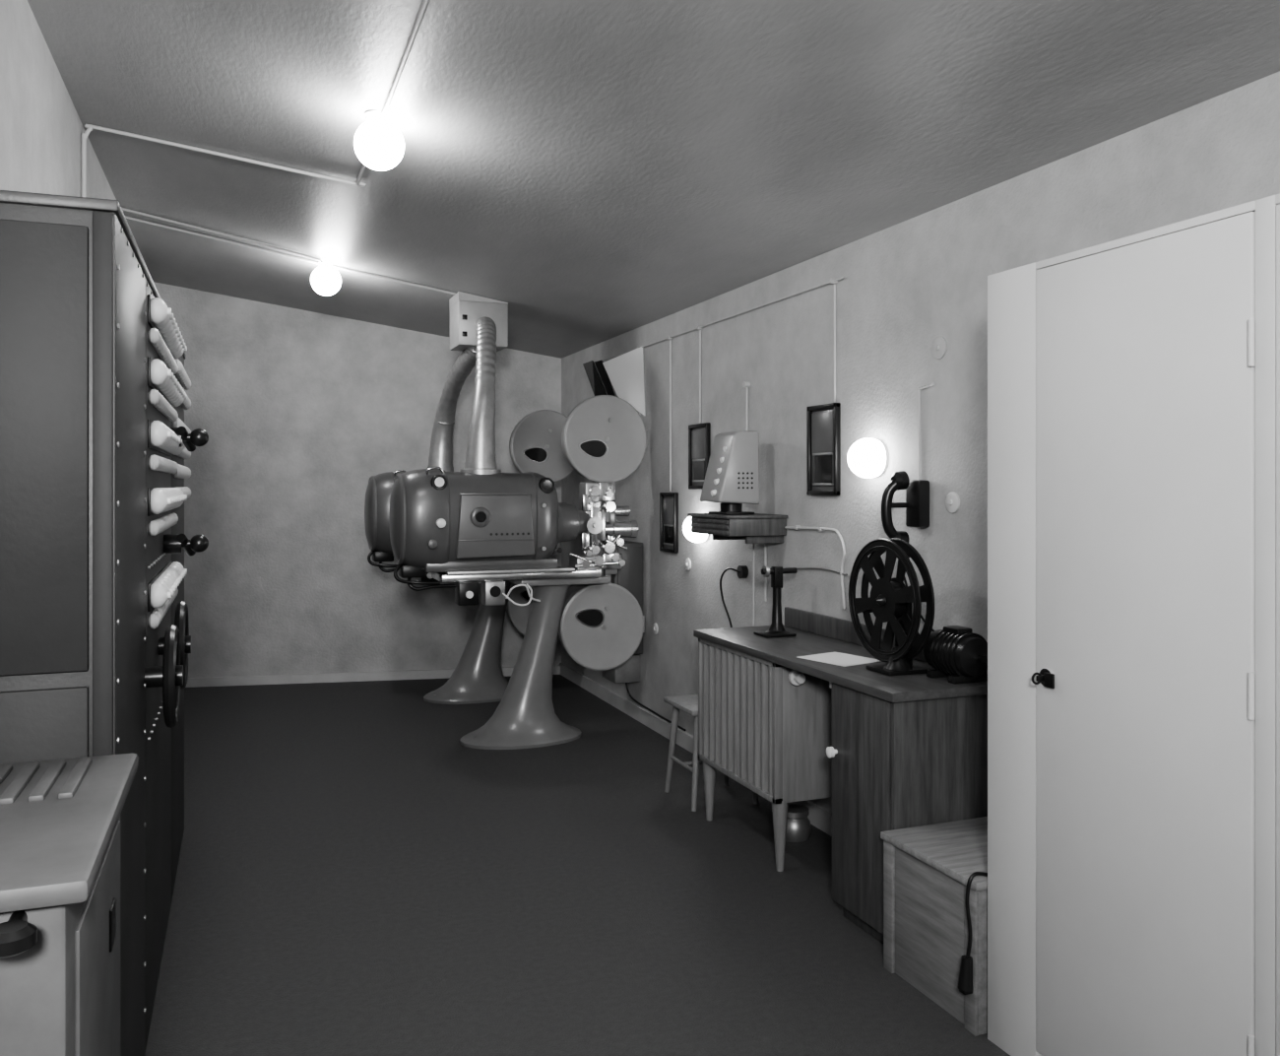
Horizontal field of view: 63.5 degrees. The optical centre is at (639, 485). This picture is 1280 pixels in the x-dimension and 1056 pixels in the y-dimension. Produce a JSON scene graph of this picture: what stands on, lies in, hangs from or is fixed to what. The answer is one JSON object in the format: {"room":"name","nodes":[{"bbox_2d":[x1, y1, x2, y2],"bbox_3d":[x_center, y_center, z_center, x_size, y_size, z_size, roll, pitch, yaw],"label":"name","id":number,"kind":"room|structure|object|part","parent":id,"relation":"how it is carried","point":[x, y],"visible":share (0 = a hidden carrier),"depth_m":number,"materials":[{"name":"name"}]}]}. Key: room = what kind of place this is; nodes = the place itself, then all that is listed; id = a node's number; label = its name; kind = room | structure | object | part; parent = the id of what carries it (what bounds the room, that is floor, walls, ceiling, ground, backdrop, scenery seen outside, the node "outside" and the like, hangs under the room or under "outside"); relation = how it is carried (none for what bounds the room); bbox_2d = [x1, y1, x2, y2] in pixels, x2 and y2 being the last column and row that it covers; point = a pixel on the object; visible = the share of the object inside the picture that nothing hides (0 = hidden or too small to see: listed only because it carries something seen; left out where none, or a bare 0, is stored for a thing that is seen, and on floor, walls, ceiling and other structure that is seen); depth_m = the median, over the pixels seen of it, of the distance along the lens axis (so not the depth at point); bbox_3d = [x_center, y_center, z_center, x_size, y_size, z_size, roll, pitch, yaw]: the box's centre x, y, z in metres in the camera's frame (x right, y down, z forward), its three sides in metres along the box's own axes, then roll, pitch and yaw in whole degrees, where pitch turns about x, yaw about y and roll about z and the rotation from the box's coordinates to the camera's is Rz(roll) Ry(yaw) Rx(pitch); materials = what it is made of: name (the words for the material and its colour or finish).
{"room":"cinema projection room","nodes":[
{"label":"cinema projection room","id":0,"kind":"room"},
{"bbox_2d":[0,0,116,199],"bbox_3d":[-1.893,-0.015,3.071,0.120,2.931,9.290,0,0,-21],"label":"wall","id":1,"kind":"structure","parent":0,"point":[41,128],"depth_m":3.24,"materials":[{"name":"paint"}]},
{"bbox_2d":[81,0,430,196],"bbox_3d":[-1.033,-1.002,2.528,1.092,0.904,3.902,0,0,-21],"label":"conduit","id":2,"kind":"object","parent":1,"relation":"attached to","point":[424,4],"visible":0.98,"depth_m":4.16,"materials":[{"name":"grey metal"}]},
{"bbox_2d":[153,281,561,677],"bbox_3d":[-2.072,-0.015,7.746,3.206,2.931,0.118,0,0,-11],"label":"wall","id":3,"kind":"structure","parent":0,"point":[297,409],"depth_m":7.62,"materials":[{"name":"paint"}]},
{"bbox_2d":[185,665,560,687],"bbox_3d":[-2.055,1.417,7.676,2.927,0.065,0.022,0,0,-11],"label":"baseboard","id":4,"kind":"structure","parent":3,"relation":"attached to","point":[507,671],"depth_m":7.62,"materials":[{"name":"paint"}]},
{"bbox_2d":[144,674,1010,1055],"bbox_3d":[-0.485,1.510,3.611,3.137,0.120,9.530,0,0,-21],"label":"floor","id":5,"kind":"structure","parent":0,"point":[353,876],"depth_m":3.59,"materials":[{"name":"grey carpet"}]},
{"bbox_2d":[0,753,138,1055],"bbox_3d":[-1.017,0.974,1.552,0.416,0.952,0.743,0,0,-21],"label":"cabinet","id":6,"kind":"object","parent":5,"relation":"on","point":[60,818],"visible":1,"depth_m":1.45,"materials":[{"name":"grey metal"}]},
{"bbox_3d":[-0.797,0.557,1.322,0.020,0.020,0.060,0,0,-21],"label":"knob stem","id":7,"kind":"part","parent":6,"relation":"part of","materials":[{"name":"black"}]},
{"bbox_3d":[-0.780,0.560,1.278,0.060,0.030,0.060,0,0,-21],"label":"knob","id":8,"kind":"part","parent":6,"relation":"part of","materials":[{"name":"black plastic"}]},
{"bbox_3d":[-1.027,0.523,1.579,0.416,0.033,0.685,0,0,-21],"label":"lid","id":9,"kind":"part","parent":6,"relation":"part of","materials":[{"name":"grey metal"}]},
{"bbox_3d":[-0.862,0.980,1.651,0.008,0.740,0.500,0,0,-21],"label":"panel","id":10,"kind":"part","parent":6,"relation":"part of","materials":[{"name":"grey metal"}]},
{"bbox_3d":[-0.897,0.745,1.755,0.006,0.070,0.060,0,0,-21],"label":"plate","id":11,"kind":"part","parent":6,"relation":"part of","materials":[{"name":"black metal"}]},
{"bbox_2d":[0,190,208,1055],"bbox_3d":[-1.557,0.453,3.076,0.503,1.994,2.481,0,0,-21],"label":"switchboard","id":12,"kind":"object","parent":5,"relation":"on","point":[96,440],"visible":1,"depth_m":1.96,"materials":[{"name":"metal"}]},
{"bbox_3d":[-1.190,0.890,1.901,0.314,1.020,0.016,0,0,-21],"label":"door","id":13,"kind":"part","parent":12,"relation":"part of","materials":[{"name":"grey metal"}]},
{"bbox_3d":[-1.190,-0.070,1.901,0.314,0.840,0.016,0,0,-21],"label":"door","id":14,"kind":"part","parent":12,"relation":"part of","materials":[{"name":"grey metal"}]},
{"bbox_3d":[-1.022,0.455,1.966,0.034,1.950,0.010,0,0,-21],"label":"frame","id":15,"kind":"part","parent":12,"relation":"part of","materials":[{"name":"grey metal"}]},
{"bbox_3d":[-1.451,0.443,3.125,0.014,1.955,2.465,0,0,-21],"label":"panel","id":16,"kind":"part","parent":12,"relation":"part of","materials":[{"name":"metal"}]},
{"bbox_2d":[163,533,208,555],"bbox_3d":[-1.415,0.185,3.227,0.128,0.075,0.114,0,0,-21],"label":"switch","id":17,"kind":"object","parent":12,"relation":"attached to","point":[172,543],"depth_m":3.19,"materials":[{"name":"black plastic"}]},
{"bbox_2d":[169,426,208,450],"bbox_3d":[-1.415,-0.145,3.227,0.128,0.075,0.114,0,0,-21],"label":"switch","id":18,"kind":"object","parent":12,"relation":"attached to","point":[198,436],"depth_m":3.20,"materials":[{"name":"black plastic"}]},
{"bbox_2d":[364,409,576,703],"bbox_3d":[-1.114,0.459,7.094,1.498,1.982,0.488,0,0,-21],"label":"projector","id":19,"kind":"object","parent":5,"relation":"on","point":[535,442],"visible":0.24,"depth_m":7.05,"materials":[{"name":"metal"}]},
{"bbox_3d":[-1.564,-0.070,6.789,0.107,0.066,0.036,0,0,-21],"label":"carry handle","id":20,"kind":"part","parent":19,"relation":"part of","materials":[{"name":"silver metal"}]},
{"bbox_2d":[418,572,438,580],"bbox_3d":[-1.400,0.588,6.843,0.110,0.125,0.140,0,0,-21],"label":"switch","id":21,"kind":"object","parent":19,"relation":"attached to","point":[427,577],"depth_m":6.79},
{"bbox_2d":[509,409,574,482],"bbox_3d":[-0.666,-0.273,7.274,0.512,0.512,0.100,0,0,-21],"label":"magazine","id":22,"kind":"object","parent":19,"relation":"on","point":[535,442],"depth_m":7.21,"materials":[{"name":"metal"}]},
{"bbox_2d":[506,582,576,636],"bbox_3d":[-0.685,0.824,7.267,0.512,0.512,0.100,0,0,-21],"label":"magazine","id":23,"kind":"object","parent":19,"relation":"on","point":[518,615],"depth_m":7.16,"materials":[{"name":"metal"}]},
{"bbox_2d":[389,394,647,749],"bbox_3d":[-0.659,0.459,5.909,1.498,1.982,0.488,0,0,-21],"label":"projector","id":24,"kind":"object","parent":5,"relation":"on","point":[473,524],"visible":1,"depth_m":5.83,"materials":[{"name":"metal"}]},
{"bbox_3d":[-1.106,0.310,5.504,0.052,0.052,0.050,0,0,-21],"label":"adjust knob","id":25,"kind":"part","parent":24,"relation":"part of","materials":[{"name":"silver metal"}]},
{"bbox_3d":[-1.109,-0.070,5.603,0.107,0.066,0.036,0,0,-21],"label":"carry handle","id":26,"kind":"part","parent":24,"relation":"part of","materials":[{"name":"silver metal"}]},
{"bbox_3d":[-1.064,0.200,5.520,0.052,0.052,0.050,0,0,-21],"label":"adjust knob","id":27,"kind":"part","parent":24,"relation":"part of","materials":[{"name":"silver metal"}]},
{"bbox_2d":[454,580,478,605],"bbox_3d":[-0.945,0.588,5.657,0.110,0.125,0.140,0,0,-21],"label":"switch","id":28,"kind":"object","parent":24,"relation":"attached to","point":[466,592],"depth_m":5.61,"materials":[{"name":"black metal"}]},
{"bbox_3d":[-0.861,0.170,5.592,0.056,0.056,0.002,0,0,-21],"label":"porthole glass","id":29,"kind":"part","parent":24,"relation":"part of","materials":[{"name":"black glass"}]},
{"bbox_3d":[-0.787,0.220,5.650,0.439,0.350,0.026,0,0,-21],"label":"access door","id":30,"kind":"part","parent":24,"relation":"part of","materials":[{"name":"grey metal"}]},
{"bbox_3d":[-0.783,0.170,5.640,0.420,0.260,0.018,0,0,-21],"label":"door trim","id":31,"kind":"part","parent":24,"relation":"part of","materials":[{"name":"grey metal"}]},
{"bbox_3d":[-0.705,0.503,5.910,0.920,0.043,0.340,0,0,-21],"label":"table rail","id":32,"kind":"part","parent":24,"relation":"part of","materials":[{"name":"silver metal"}]},
{"bbox_3d":[-0.257,0.220,6.026,0.070,0.260,0.035,0,0,-21],"label":"gate plate","id":33,"kind":"part","parent":24,"relation":"part of","materials":[{"name":"silver metal"}]},
{"bbox_2d":[558,582,643,670],"bbox_3d":[-0.230,0.824,6.082,0.512,0.512,0.100,0,0,-21],"label":"magazine","id":34,"kind":"object","parent":24,"relation":"on","point":[601,626],"depth_m":6.03,"materials":[{"name":"metal"}]},
{"bbox_2d":[561,394,646,482],"bbox_3d":[-0.211,-0.273,6.089,0.512,0.512,0.100,0,0,-21],"label":"magazine","id":35,"kind":"object","parent":24,"relation":"on","point":[604,437],"depth_m":6.04,"materials":[{"name":"metal"}]},
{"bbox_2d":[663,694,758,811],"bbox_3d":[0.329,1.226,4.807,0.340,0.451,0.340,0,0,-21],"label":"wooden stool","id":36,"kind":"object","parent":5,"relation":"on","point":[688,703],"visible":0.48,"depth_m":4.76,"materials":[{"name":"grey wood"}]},
{"bbox_3d":[0.329,1.012,4.807,0.340,0.025,0.340,0,0,-21],"label":"seat","id":37,"kind":"part","parent":36,"relation":"part of","materials":[{"name":"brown wood"}]},
{"bbox_2d":[785,803,811,841],"bbox_3d":[0.635,1.385,4.261,0.140,0.130,0.140,0,0,-21],"label":"glass jar","id":38,"kind":"object","parent":5,"relation":"on","point":[799,829],"visible":0.7,"depth_m":4.21,"materials":[{"name":"glass"}]},
{"bbox_2d":[693,624,987,943],"bbox_3d":[0.699,1.040,3.910,0.468,0.820,1.489,0,0,-21],"label":"rewind bench","id":39,"kind":"object","parent":5,"relation":"on","point":[890,752],"visible":0.84,"depth_m":3.42,"materials":[{"name":"wood"}]},
{"bbox_3d":[0.394,0.925,4.189,0.034,0.530,0.700,0,0,-21],"label":"tambour frame","id":40,"kind":"part","parent":39,"relation":"part of","materials":[{"name":"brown wood"}]},
{"bbox_2d":[754,565,797,637],"bbox_3d":[0.582,0.482,4.358,0.170,0.293,0.120,0,0,-21],"label":"post","id":41,"kind":"object","parent":39,"relation":"on","point":[777,629],"depth_m":4.34,"materials":[{"name":"black metal"}]},
{"bbox_3d":[0.587,0.715,3.857,0.060,0.060,0.060,0,0,-21],"label":"spool knob","id":42,"kind":"part","parent":39,"relation":"part of","materials":[{"name":"white plastic"}]},
{"bbox_3d":[0.642,0.890,3.454,0.034,0.036,0.036,0,0,-21],"label":"door knob","id":43,"kind":"part","parent":39,"relation":"part of","materials":[{"name":"white ceramic"}]},
{"bbox_2d":[797,651,881,666],"bbox_3d":[0.725,0.628,3.749,0.200,0.002,0.240,0,0,-35],"label":"sheet","id":44,"kind":"object","parent":39,"relation":"on","point":[835,658],"visible":0.86,"depth_m":3.73,"materials":[{"name":"white paper"}]},
{"bbox_3d":[0.712,1.030,3.341,0.016,0.730,0.328,0,0,-21],"label":"cabinet door","id":45,"kind":"part","parent":39,"relation":"part of","materials":[{"name":"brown wood"}]},
{"bbox_2d":[784,606,987,673],"bbox_3d":[0.916,0.587,3.970,0.020,0.084,1.445,0,0,-21],"label":"board","id":46,"kind":"object","parent":39,"relation":"on","point":[826,625],"visible":0.44,"depth_m":4.30,"materials":[{"name":"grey wood"}]},
{"bbox_2d":[848,537,934,675],"bbox_3d":[0.880,0.405,3.540,0.200,0.449,0.420,0,0,-21],"label":"film rewinder","id":47,"kind":"object","parent":39,"relation":"on","point":[895,604],"visible":1,"depth_m":3.49,"materials":[{"name":"black metal"}]},
{"bbox_3d":[0.905,0.490,3.550,0.035,0.260,0.060,0,0,-21],"label":"stand post","id":48,"kind":"part","parent":47,"relation":"part of","materials":[{"name":"black metal"}]},
{"bbox_3d":[0.962,1.055,3.244,0.400,0.790,0.017,0,0,-21],"label":"panel","id":49,"kind":"part","parent":39,"relation":"part of","materials":[{"name":"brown wood"}]},
{"bbox_2d":[923,625,987,683],"bbox_3d":[1.037,0.544,3.354,0.150,0.169,0.240,0,0,-21],"label":"motor","id":50,"kind":"object","parent":39,"relation":"on","point":[957,653],"visible":0.98,"depth_m":3.30,"materials":[{"name":"black metal"}]},
{"bbox_2d":[880,816,987,1035],"bbox_3d":[1.022,1.246,3.001,0.470,0.407,0.440,0,0,-21],"label":"wooden chest","id":51,"kind":"object","parent":5,"relation":"on","point":[928,868],"visible":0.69,"depth_m":2.93,"materials":[{"name":"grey wood"}]},
{"bbox_3d":[1.022,1.054,3.001,0.470,0.022,0.440,0,0,-21],"label":"lid","id":52,"kind":"part","parent":51,"relation":"part of","materials":[{"name":"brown wood"}]},
{"bbox_2d":[957,871,987,994],"bbox_3d":[0.887,1.176,2.727,0.111,0.308,0.040,0,0,-21],"label":"power cord","id":53,"kind":"object","parent":51,"relation":"attached to","point":[965,980],"visible":0.93,"depth_m":2.71,"materials":[{"name":"black plastic"}]},
{"bbox_3d":[0.897,1.136,2.733,0.088,0.228,0.021,0,0,-21],"label":"cord","id":54,"kind":"part","parent":53,"relation":"part of","materials":[{"name":"black plastic"}]},
{"bbox_2d":[987,193,1279,1055],"bbox_3d":[1.417,0.450,1.949,0.498,2.000,1.784,0,0,-21],"label":"tall cabinet","id":55,"kind":"object","parent":5,"relation":"on","point":[1133,381],"visible":1,"depth_m":2.25,"materials":[{"name":"metal"}]},
{"bbox_3d":[1.373,0.428,1.520,0.018,1.917,0.929,0,0,-21],"label":"door","id":56,"kind":"part","parent":55,"relation":"part of","materials":[{"name":"white wood"}]},
{"bbox_2d":[27,0,1279,358],"bbox_3d":[-0.485,-1.280,3.611,3.137,0.641,9.530,0,0,-21],"label":"ceiling","id":57,"kind":"structure","parent":0,"point":[599,170],"depth_m":3.39,"materials":[{"name":"paint"}]},
{"bbox_2d":[121,207,455,295],"bbox_3d":[-1.921,-1.300,5.827,1.796,0.312,0.195,0,0,-22],"label":"conduit","id":58,"kind":"object","parent":57,"relation":"attached to","point":[122,209],"visible":0.96,"depth_m":5.75,"materials":[{"name":"grey metal"}]},
{"bbox_2d":[310,261,341,295],"bbox_3d":[-1.818,-1.193,5.986,0.172,0.186,0.172,0,0,-21],"label":"globe lamp","id":59,"kind":"object","parent":57,"relation":"attached to","point":[325,280],"depth_m":5.93,"materials":[{"name":"white glass"}]},
{"bbox_2d":[353,110,404,170],"bbox_3d":[-0.907,-1.193,3.600,0.172,0.187,0.172,0,0,-21],"label":"globe lamp","id":60,"kind":"object","parent":57,"relation":"attached to","point":[379,145],"depth_m":3.54,"materials":[{"name":"white glass"}]},
{"bbox_2d":[428,291,508,465],"bbox_3d":[-1.052,-0.630,6.457,0.336,1.057,1.442,0,0,-21],"label":"ductwork","id":61,"kind":"object","parent":57,"relation":"hanging from","point":[479,325],"visible":0.98,"depth_m":6.20,"materials":[{"name":"grey metal"}]},
{"bbox_2d":[561,70,1279,813],"bbox_3d":[1.018,0.235,3.904,0.120,2.430,8.760,0,0,-21],"label":"wall","id":62,"kind":"structure","parent":0,"point":[909,284],"depth_m":4.08,"materials":[{"name":"paint"}]},
{"bbox_2d":[582,346,645,416],"bbox_3d":[-0.119,-0.635,6.556,0.155,0.430,0.613,0,0,-43],"label":"hatch","id":63,"kind":"object","parent":62,"relation":"attached to","point":[625,371],"visible":0.94,"depth_m":6.47,"materials":[{"name":"white paint"}]},
{"bbox_3d":[-0.087,-0.635,6.489,0.054,0.430,0.482,0,0,-36],"label":"hatch panel","id":64,"kind":"part","parent":63,"relation":"part of","materials":[{"name":"white paint"}]},
{"bbox_2d":[601,540,686,730],"bbox_3d":[0.003,0.848,6.117,0.189,0.996,1.020,0,0,-21],"label":"upper cabinet","id":65,"kind":"object","parent":62,"relation":"attached to","point":[630,575],"visible":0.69,"depth_m":6.31,"materials":[{"name":"metal"}]},
{"bbox_3d":[-0.064,0.660,6.292,0.150,0.580,0.010,0,0,-21],"label":"door","id":66,"kind":"part","parent":65,"relation":"part of","materials":[{"name":"metal"}]},
{"bbox_2d":[652,622,658,634],"bbox_3d":[0.087,0.850,6.139,0.017,0.070,0.070,0,0,-21],"label":"junction","id":67,"kind":"object","parent":62,"relation":"attached to","point":[655,625],"visible":1,"depth_m":6.12,"materials":[{"name":"white plastic"}]},
{"bbox_2d":[662,498,673,524],"bbox_3d":[0.165,0.148,5.922,0.012,0.151,0.156,0,0,-21],"label":"shutter","id":68,"kind":"object","parent":62,"relation":"attached to","point":[668,503],"depth_m":5.92,"materials":[{"name":"grey metal"}]},
{"bbox_2d":[659,492,678,553],"bbox_3d":[0.166,0.210,5.923,0.025,0.340,0.220,0,0,-21],"label":"port","id":69,"kind":"object","parent":62,"relation":"attached to","point":[669,501],"visible":1,"depth_m":5.90,"materials":[{"name":"black metal"}]},
{"bbox_3d":[0.172,0.210,5.925,0.009,0.320,0.200,0,0,-21],"label":"plate","id":70,"kind":"part","parent":69,"relation":"part of","materials":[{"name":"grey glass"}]},
{"bbox_3d":[0.167,0.282,5.923,0.005,0.097,0.120,0,0,-21],"label":"viewing glass","id":71,"kind":"part","parent":69,"relation":"part of","materials":[{"name":"black glass"}]},
{"bbox_2d":[669,339,671,491],"bbox_3d":[0.175,-0.398,5.916,0.011,0.866,0.011,0,0,-21],"label":"rod","id":72,"kind":"object","parent":62,"relation":"attached to","point":[670,340],"depth_m":5.91,"materials":[{"name":"grey metal"}]},
{"bbox_2d":[684,558,691,571],"bbox_3d":[0.259,0.435,5.691,0.017,0.070,0.070,0,0,-21],"label":"junction","id":73,"kind":"object","parent":62,"relation":"attached to","point":[687,563],"visible":1,"depth_m":5.68,"materials":[{"name":"white plastic"}]},
{"bbox_2d":[559,662,831,835],"bbox_3d":[0.954,1.407,3.880,0.018,0.085,8.760,0,0,-21],"label":"baseboard","id":74,"kind":"structure","parent":62,"relation":"attached to","point":[821,818],"depth_m":6.22,"materials":[{"name":"paint"}]},
{"bbox_2d":[682,515,709,542],"bbox_3d":[0.304,0.225,5.472,0.156,0.156,0.156,0,0,-21],"label":"globe lamp","id":75,"kind":"object","parent":62,"relation":"attached to","point":[693,537],"visible":0.56,"depth_m":5.42,"materials":[{"name":"white glass"}]},
{"bbox_2d":[691,429,704,458],"bbox_3d":[0.315,-0.220,5.530,0.012,0.156,0.176,0,0,-21],"label":"shutter","id":76,"kind":"object","parent":62,"relation":"attached to","point":[697,435],"depth_m":5.53,"materials":[{"name":"grey metal"}]},
{"bbox_2d":[688,422,710,489],"bbox_3d":[0.317,-0.155,5.531,0.025,0.350,0.240,0,0,-21],"label":"port","id":77,"kind":"object","parent":62,"relation":"attached to","point":[699,434],"visible":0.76,"depth_m":5.52,"materials":[{"name":"black metal"}]},
{"bbox_3d":[0.323,-0.155,5.533,0.009,0.330,0.220,0,0,-21],"label":"plate","id":78,"kind":"part","parent":77,"relation":"part of","materials":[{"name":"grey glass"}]},
{"bbox_3d":[0.317,-0.081,5.531,0.005,0.102,0.140,0,0,-21],"label":"viewing glass","id":79,"kind":"part","parent":77,"relation":"part of","materials":[{"name":"black glass"}]},
{"bbox_2d":[699,329,701,422],"bbox_3d":[0.322,-0.583,5.533,0.011,0.496,0.011,0,0,-21],"label":"rod","id":80,"kind":"object","parent":62,"relation":"attached to","point":[699,330],"depth_m":5.53,"materials":[{"name":"grey metal"}]},
{"bbox_2d":[603,276,844,360],"bbox_3d":[0.295,-0.845,5.587,0.025,0.024,2.980,0,0,-21],"label":"conduit","id":81,"kind":"object","parent":62,"relation":"attached to","point":[832,280],"visible":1,"depth_m":5.07,"materials":[{"name":"grey metal"}]},
{"bbox_3d":[0.295,-0.845,5.587,0.025,0.024,2.980,0,0,-21],"label":"cord","id":82,"kind":"part","parent":81,"relation":"part of","materials":[{"name":"grey plastic"}]},
{"bbox_2d":[719,565,748,627],"bbox_3d":[0.455,0.570,5.101,0.054,0.364,0.214,0,0,-35],"label":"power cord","id":83,"kind":"object","parent":62,"relation":"attached to","point":[742,570],"visible":0.87,"depth_m":5.06,"materials":[{"name":"black"}]},
{"bbox_2d":[736,565,748,577],"bbox_3d":[0.500,0.420,5.044,0.030,0.064,0.064,0,0,-21],"label":"plug","id":84,"kind":"object","parent":83,"relation":"attached to","point":[742,570],"depth_m":5.03,"materials":[{"name":"black plastic"}]},
{"bbox_2d":[687,512,787,543],"bbox_3d":[0.447,0.196,4.799,0.304,0.128,0.440,0,0,-21],"label":"wall shelf","id":85,"kind":"object","parent":62,"relation":"attached to","point":[756,528],"visible":1,"depth_m":4.63,"materials":[{"name":"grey wood"}]},
{"bbox_2d":[700,430,759,513],"bbox_3d":[0.408,-0.059,4.772,0.218,0.381,0.223,0,0,-21],"label":"amplifier","id":86,"kind":"object","parent":85,"relation":"on","point":[732,478],"visible":1,"depth_m":4.69,"materials":[{"name":"grey metal"}]},
{"bbox_3d":[0.422,0.105,4.789,0.100,0.050,0.100,0,0,-21],"label":"foot stem","id":87,"kind":"part","parent":86,"relation":"part of","materials":[{"name":"black metal"}]},
{"bbox_3d":[0.422,0.126,4.789,0.140,0.011,0.200,0,0,-21],"label":"foot plate","id":88,"kind":"part","parent":86,"relation":"part of","materials":[{"name":"black metal"}]},
{"bbox_3d":[0.447,0.140,4.799,0.304,0.015,0.440,0,0,-21],"label":"shelf","id":89,"kind":"part","parent":85,"relation":"part of","materials":[{"name":"grey wood"}]},
{"bbox_2d":[742,381,847,625],"bbox_3d":[0.672,0.083,4.598,0.030,1.174,0.904,0,0,-21],"label":"conduit","id":90,"kind":"object","parent":62,"relation":"attached to","point":[746,384],"visible":0.92,"depth_m":4.55,"materials":[{"name":"paint"}]},
{"bbox_2d":[811,410,832,452],"bbox_3d":[0.769,-0.223,4.347,0.012,0.170,0.171,0,0,-21],"label":"shutter","id":91,"kind":"object","parent":62,"relation":"attached to","point":[821,420],"depth_m":4.35,"materials":[{"name":"grey metal"}]},
{"bbox_2d":[806,402,840,495],"bbox_3d":[0.771,-0.150,4.347,0.025,0.380,0.235,0,0,-21],"label":"port","id":92,"kind":"object","parent":62,"relation":"attached to","point":[823,421],"visible":1,"depth_m":4.33,"materials":[{"name":"black metal"}]},
{"bbox_3d":[0.777,-0.150,4.350,0.009,0.360,0.215,0,0,-21],"label":"plate","id":93,"kind":"part","parent":92,"relation":"part of","materials":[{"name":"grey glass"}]},
{"bbox_3d":[0.772,-0.069,4.348,0.005,0.118,0.135,0,0,-21],"label":"viewing glass","id":94,"kind":"part","parent":92,"relation":"part of","materials":[{"name":"black glass"}]},
{"bbox_2d":[833,284,835,401],"bbox_3d":[0.805,-0.588,4.272,0.011,0.486,0.011,0,0,-21],"label":"rod","id":95,"kind":"object","parent":62,"relation":"attached to","point":[834,285],"depth_m":4.27,"materials":[{"name":"grey metal"}]},
{"bbox_2d":[847,437,889,478],"bbox_3d":[0.877,-0.106,3.979,0.156,0.156,0.156,0,0,-21],"label":"globe lamp","id":96,"kind":"object","parent":62,"relation":"attached to","point":[867,458],"visible":1,"depth_m":3.92,"materials":[{"name":"white glass"}]},
{"bbox_2d":[881,383,934,631],"bbox_3d":[1.013,0.080,3.665,0.298,0.889,0.131,0,0,43],"label":"wall telephone","id":97,"kind":"object","parent":62,"relation":"attached to","point":[917,504],"visible":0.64,"depth_m":3.70,"materials":[{"name":"black plastic"}]},
{"bbox_3d":[1.007,0.361,3.630,0.020,0.325,0.265,0,0,-37],"label":"cord","id":98,"kind":"part","parent":97,"relation":"part of","materials":[{"name":"black plastic"}]},
{"bbox_2d":[931,335,947,359],"bbox_3d":[1.048,-0.485,3.637,0.017,0.080,0.080,0,0,-21],"label":"junction","id":99,"kind":"object","parent":62,"relation":"attached to","point":[939,345],"visible":1,"depth_m":3.63,"materials":[{"name":"paint"}]},
{"bbox_2d":[945,491,959,512],"bbox_3d":[1.075,0.058,3.567,0.017,0.072,0.072,0,0,-21],"label":"junction","id":100,"kind":"object","parent":62,"relation":"attached to","point":[952,500],"visible":1,"depth_m":3.56,"materials":[{"name":"white plastic"}]}
]}

